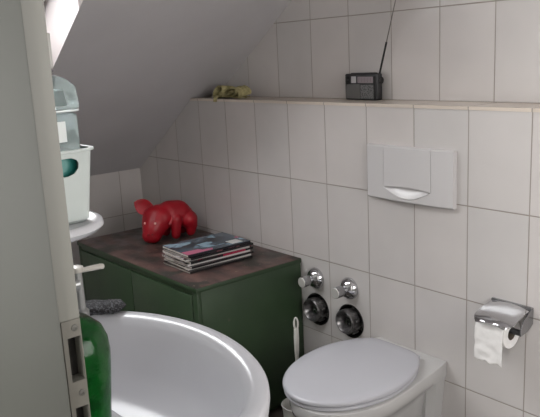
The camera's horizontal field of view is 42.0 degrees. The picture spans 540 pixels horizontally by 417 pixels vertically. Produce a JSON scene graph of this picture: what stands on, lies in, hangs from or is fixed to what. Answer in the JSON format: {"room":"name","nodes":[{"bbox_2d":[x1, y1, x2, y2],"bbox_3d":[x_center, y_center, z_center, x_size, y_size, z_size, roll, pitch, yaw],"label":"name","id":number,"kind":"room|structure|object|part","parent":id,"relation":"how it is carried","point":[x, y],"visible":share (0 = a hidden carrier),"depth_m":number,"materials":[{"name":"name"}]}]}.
{"room":"bathroom","nodes":[
{"label":"bathroom","id":0,"kind":"room"},
{"bbox_2d":[71,168,142,264],"bbox_3d":[-1.159,0.296,3.381,1.791,0.837,0.150,-13,16,-38],"label":"wall","id":1,"kind":"structure","parent":0,"point":[113,195],"depth_m":3.54,"materials":[{"name":"tile"}]},
{"bbox_2d":[44,0,291,175],"bbox_3d":[-0.583,-0.765,2.232,1.941,1.876,2.343,-13,16,-38],"label":"ceiling","id":2,"kind":"structure","parent":0,"point":[133,66],"depth_m":2.72,"materials":[{"name":"paint"}]},
{"bbox_2d":[268,406,283,416],"bbox_3d":[-0.513,1.173,1.429,3.491,0.100,4.178,-13,16,-38],"label":"floor","id":3,"kind":"structure","parent":0,"point":[277,412],"depth_m":2.76,"materials":[{"name":"tile"}]},
{"bbox_2d":[77,227,303,410],"bbox_3d":[-0.370,0.463,2.997,0.517,0.596,0.965,-13,16,-38],"label":"base cabinet","id":4,"kind":"object","parent":3,"relation":"on","point":[255,302],"visible":0.38,"depth_m":2.69,"materials":[{"name":"green paint"}]},
{"bbox_3d":[-0.680,0.459,3.023,0.017,0.498,0.453,-13,16,-38],"label":"door","id":5,"kind":"part","parent":4,"relation":"part of","materials":[{"name":"green paint"}]},
{"bbox_3d":[-0.396,0.520,2.683,0.017,0.498,0.431,-13,16,-38],"label":"door","id":6,"kind":"part","parent":4,"relation":"part of","materials":[{"name":"green paint"}]},
{"bbox_2d":[134,199,197,242],"bbox_3d":[-0.451,0.039,3.113,0.270,0.186,0.140,-10,14,-31],"label":"pig figurine","id":7,"kind":"object","parent":4,"relation":"on","point":[175,216],"visible":1,"depth_m":3.07,"materials":[{"name":"red ceramic"}]},
{"bbox_2d":[163,255,252,273],"bbox_3d":[-0.243,0.200,2.752,0.288,0.008,0.200,-12,16,-37],"label":"magazine","id":8,"kind":"object","parent":4,"relation":"on","point":[250,256],"visible":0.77,"depth_m":2.67,"materials":[{"name":"beige paper"}]},
{"bbox_2d":[164,254,250,270],"bbox_3d":[-0.246,0.189,2.762,0.283,0.008,0.196,-11,15,-34],"label":"magazine","id":9,"kind":"object","parent":8,"relation":"on","point":[176,264],"visible":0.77,"depth_m":2.69,"materials":[{"name":"white paper"}]},
{"bbox_2d":[166,250,253,268],"bbox_3d":[-0.237,0.182,2.752,0.288,0.008,0.192,-13,16,-37],"label":"magazine","id":10,"kind":"object","parent":9,"relation":"on","point":[250,251],"visible":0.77,"depth_m":2.67,"materials":[{"name":"black paper"}]},
{"bbox_2d":[162,250,249,266],"bbox_3d":[-0.250,0.173,2.755,0.283,0.008,0.200,-12,15,-35],"label":"magazine","id":11,"kind":"object","parent":10,"relation":"on","point":[163,255],"visible":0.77,"depth_m":2.67,"materials":[{"name":"beige paper"}]},
{"bbox_2d":[164,246,252,264],"bbox_3d":[-0.239,0.164,2.753,0.288,0.009,0.197,-12,16,-37],"label":"magazine","id":12,"kind":"object","parent":11,"relation":"on","point":[251,247],"visible":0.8,"depth_m":2.67,"materials":[{"name":"black paper"}]},
{"bbox_2d":[162,246,249,261],"bbox_3d":[-0.251,0.158,2.746,0.283,0.008,0.192,-11,15,-33],"label":"magazine","id":13,"kind":"object","parent":12,"relation":"on","point":[168,253],"visible":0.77,"depth_m":2.67,"materials":[{"name":"grey paper"}]},
{"bbox_2d":[164,242,252,259],"bbox_3d":[-0.240,0.149,2.744,0.288,0.008,0.200,-12,16,-37],"label":"magazine","id":14,"kind":"object","parent":13,"relation":"on","point":[251,243],"visible":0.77,"depth_m":2.66,"materials":[{"name":"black paper"}]},
{"bbox_2d":[163,232,250,257],"bbox_3d":[-0.248,0.139,2.748,0.283,0.009,0.196,-12,15,-36],"label":"magazine","id":15,"kind":"object","parent":14,"relation":"on","point":[218,241],"visible":1,"depth_m":2.73,"materials":[{"name":"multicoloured paper"}]},
{"bbox_3d":[-0.270,0.159,2.645,0.121,0.001,0.049,-12,15,-36],"label":"pink panel","id":16,"kind":"part","parent":15,"relation":"part of","materials":[{"name":"red"}]},
{"bbox_3d":[-0.141,0.128,2.753,0.050,0.001,0.050,-12,15,-36],"label":"panel","id":17,"kind":"part","parent":15,"relation":"part of","materials":[{"name":"grey paper"}]},
{"bbox_2d":[281,317,298,416],"bbox_3d":[0.096,0.607,2.542,0.121,0.462,0.121,-13,16,-38],"label":"toilet brush","id":18,"kind":"object","parent":3,"relation":"on","point":[287,412],"visible":0.43,"depth_m":2.51,"materials":[{"name":"grey plastic"}]},
{"bbox_3d":[0.099,0.595,2.534,0.019,0.434,0.023,-13,16,-38],"label":"handle","id":19,"kind":"part","parent":18,"relation":"part of","materials":[{"name":"grey plastic"}]},
{"bbox_2d":[140,101,539,416],"bbox_3d":[0.647,0.282,2.206,0.141,1.190,3.928,-13,16,-38],"label":"wall","id":20,"kind":"structure","parent":0,"point":[290,179],"depth_m":2.36,"materials":[{"name":"tile"}]},
{"bbox_2d":[298,267,323,288],"bbox_3d":[0.147,0.271,2.653,0.079,0.082,0.082,-13,16,-38],"label":"valve","id":21,"kind":"object","parent":20,"relation":"attached to","point":[314,278],"visible":1,"depth_m":2.64,"materials":[{"name":"silver metal"}]},
{"bbox_3d":[0.140,0.272,2.647,0.056,0.041,0.041,-13,16,-38],"label":"knob","id":22,"kind":"part","parent":21,"relation":"part of","materials":[{"name":"silver metal"}]},
{"bbox_2d":[303,293,328,324],"bbox_3d":[0.194,0.384,2.712,0.096,0.127,0.127,-13,16,-38],"label":"valve","id":23,"kind":"object","parent":20,"relation":"attached to","point":[315,308],"visible":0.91,"depth_m":2.69,"materials":[{"name":"black"}]},
{"bbox_2d":[331,277,357,298],"bbox_3d":[0.259,0.295,2.518,0.079,0.082,0.082,-13,16,-38],"label":"valve","id":24,"kind":"object","parent":20,"relation":"attached to","point":[348,288],"visible":1,"depth_m":2.51,"materials":[{"name":"silver metal"}]},
{"bbox_3d":[0.253,0.296,2.513,0.056,0.041,0.041,-13,16,-38],"label":"knob","id":25,"kind":"part","parent":24,"relation":"part of","materials":[{"name":"silver metal"}]},
{"bbox_2d":[335,304,363,337],"bbox_3d":[0.307,0.408,2.578,0.096,0.127,0.127,-13,16,-38],"label":"valve","id":26,"kind":"object","parent":20,"relation":"attached to","point":[349,320],"visible":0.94,"depth_m":2.56,"materials":[{"name":"black"}]},
{"bbox_2d":[283,337,446,416],"bbox_3d":[0.278,0.661,2.221,0.540,0.361,0.374,-13,16,-38],"label":"toilet","id":27,"kind":"object","parent":20,"relation":"attached to","point":[378,376],"visible":1,"depth_m":2.13,"materials":[{"name":"grey ceramic"}]},
{"bbox_3d":[0.245,0.515,2.172,0.473,0.013,0.362,-13,16,-38],"label":"seat","id":28,"kind":"part","parent":27,"relation":"part of","materials":[{"name":"grey plastic"}]},
{"bbox_2d":[190,96,539,111],"bbox_3d":[0.779,-0.268,1.881,0.144,0.010,3.416,-13,16,-38],"label":"trim","id":29,"kind":"structure","parent":20,"relation":"on","point":[457,105],"depth_m":2.27,"materials":[{"name":"tile"}]},
{"bbox_2d":[213,85,251,101],"bbox_3d":[-0.170,-0.486,2.963,0.101,0.068,0.194,-13,16,-38],"label":"cloth","id":30,"kind":"object","parent":29,"relation":"on","point":[221,91],"visible":1,"depth_m":2.94,"materials":[{"name":"yellow fabric"}]},
{"bbox_2d":[345,0,395,99],"bbox_3d":[0.352,-0.592,2.391,0.035,0.442,0.258,-13,16,-38],"label":"radio","id":31,"kind":"object","parent":29,"relation":"on","point":[359,86],"visible":1,"depth_m":2.44,"materials":[{"name":"black plastic"}]},
{"bbox_3d":[0.294,-0.415,2.492,0.002,0.050,0.068,-13,16,-38],"label":"speaker panel","id":32,"kind":"part","parent":31,"relation":"part of","materials":[{"name":"grey plastic"}]},
{"bbox_2d":[360,85,373,98],"bbox_3d":[0.337,-0.405,2.441,0.002,0.048,0.061,-13,16,-38],"label":"speaker grille","id":33,"kind":"object","parent":31,"relation":"attached to","point":[366,91],"depth_m":2.44,"materials":[{"name":"grey metal"}]},
{"bbox_3d":[0.359,-0.415,2.410,0.002,0.078,0.010,-13,16,-38],"label":"panel","id":34,"kind":"part","parent":31,"relation":"part of","materials":[{"name":"black plastic"}]},
{"bbox_3d":[0.380,-0.439,2.407,0.025,0.025,0.006,-13,16,-38],"label":"tuning knob","id":35,"kind":"part","parent":31,"relation":"part of","materials":[{"name":"black plastic"}]},
{"bbox_3d":[0.410,-0.675,2.308,0.003,0.251,0.082,-13,16,-38],"label":"antenna rod","id":36,"kind":"part","parent":31,"relation":"part of","materials":[{"name":"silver metal"}]},
{"bbox_2d":[367,143,456,209],"bbox_3d":[0.437,-0.105,2.222,0.028,0.177,0.345,-13,16,-38],"label":"flush plate","id":37,"kind":"object","parent":20,"relation":"attached to","point":[412,175],"visible":1,"depth_m":2.19,"materials":[{"name":"grey plastic"}]},
{"bbox_2d":[474,297,533,336],"bbox_3d":[0.656,0.312,1.994,0.114,0.071,0.132,-13,16,-38],"label":"toilet paper holder","id":38,"kind":"object","parent":20,"relation":"attached to","point":[503,314],"visible":0.98,"depth_m":1.97,"materials":[{"name":"silver metal"}]},
{"bbox_2d":[474,322,519,366],"bbox_3d":[0.650,0.368,2.016,0.090,0.134,0.092,-13,16,-38],"label":"toilet paper roll","id":39,"kind":"object","parent":38,"relation":"hanging from","point":[490,339],"visible":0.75,"depth_m":1.99,"materials":[{"name":"white paper"}]},
{"bbox_3d":[0.715,0.317,1.960,0.065,0.069,0.003,-13,16,-38],"label":"arm","id":40,"kind":"part","parent":38,"relation":"part of","materials":[{"name":"silver metal"}]},
{"bbox_2d":[225,0,539,102],"bbox_3d":[0.731,-0.309,2.171,0.150,2.350,3.928,-13,16,-38],"label":"wall","id":41,"kind":"structure","parent":0,"point":[437,50],"depth_m":2.34,"materials":[{"name":"tile"}]},
{"bbox_3d":[-0.650,0.003,1.073,0.150,2.350,3.928,-13,16,-38],"label":"wall","id":42,"kind":"structure","parent":0,"visible":0},
{"bbox_2d":[0,0,90,416],"bbox_3d":[0.051,0.275,0.256,0.165,2.100,0.960,-13,16,-38],"label":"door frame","id":43,"kind":"structure","parent":42,"relation":"in","point":[43,370],"depth_m":0.56,"materials":[{"name":"paint"}]},
{"bbox_3d":[-0.165,0.165,0.608,0.017,0.146,0.001,-13,16,-38],"label":"strike plate","id":44,"kind":"part","parent":43,"relation":"part of","materials":[{"name":"grey metal"}]},
{"bbox_2d":[47,33,53,75],"bbox_3d":[-0.295,-0.170,0.786,0.104,0.049,0.012,-13,16,-38],"label":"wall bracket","id":45,"kind":"object","parent":42,"relation":"attached to","point":[48,34],"visible":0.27,"depth_m":0.81,"materials":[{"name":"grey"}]},
{"bbox_2d":[69,211,103,241],"bbox_3d":[-0.455,0.009,1.124,0.209,0.024,0.544,-13,16,-38],"label":"shelf","id":46,"kind":"object","parent":42,"relation":"attached to","point":[80,230],"visible":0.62,"depth_m":0.97,"materials":[{"name":"grey ceramic"}]},
{"bbox_2d":[61,144,93,223],"bbox_3d":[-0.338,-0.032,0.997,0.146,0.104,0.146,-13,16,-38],"label":"tub","id":47,"kind":"object","parent":46,"relation":"on","point":[77,185],"visible":0.37,"depth_m":0.97,"materials":[{"name":"plastic"}]},
{"bbox_2d":[52,75,79,176],"bbox_3d":[-0.332,-0.088,0.989,0.106,0.203,0.118,-13,16,-38],"label":"clear container","id":48,"kind":"object","parent":47,"relation":"in","point":[65,94],"visible":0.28,"depth_m":0.96,"materials":[{"name":"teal plastic"}]},
{"bbox_2d":[90,311,269,416],"bbox_3d":[-0.272,0.493,1.254,0.482,0.442,0.680,-13,16,-38],"label":"washbasin","id":49,"kind":"object","parent":42,"relation":"attached to","point":[162,365],"visible":0.63,"depth_m":1.36,"materials":[{"name":"grey ceramic"}]},
{"bbox_2d":[74,264,103,315],"bbox_3d":[-0.362,0.199,1.133,0.228,0.194,0.034,-13,16,-38],"label":"faucet","id":50,"kind":"object","parent":49,"relation":"on","point":[78,269],"visible":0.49,"depth_m":1.16,"materials":[{"name":"silver metal"}]},
{"bbox_2d":[75,272,89,315],"bbox_3d":[-0.329,0.153,1.152,0.064,0.100,0.027,-13,16,-38],"label":"outlet","id":51,"kind":"object","parent":50,"relation":"attached to","point":[82,307],"depth_m":1.16,"materials":[{"name":"silver metal"}]},
{"bbox_3d":[-0.303,0.099,1.165,0.064,0.018,0.025,-13,16,-38],"label":"lever","id":52,"kind":"part","parent":50,"relation":"part of","materials":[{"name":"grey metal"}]},
{"bbox_2d":[79,313,111,416],"bbox_3d":[-0.257,0.228,0.923,0.096,0.215,0.100,-13,16,-38],"label":"bottle","id":53,"kind":"object","parent":49,"relation":"on","point":[96,345],"visible":0.31,"depth_m":0.89,"materials":[{"name":"green plastic"}]},
{"bbox_2d":[85,299,125,315],"bbox_3d":[-0.380,0.210,1.486,0.150,0.025,0.060,-4,12,-4],"label":"pad","id":54,"kind":"object","parent":49,"relation":"on","point":[111,306],"visible":0.54,"depth_m":1.47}
]}

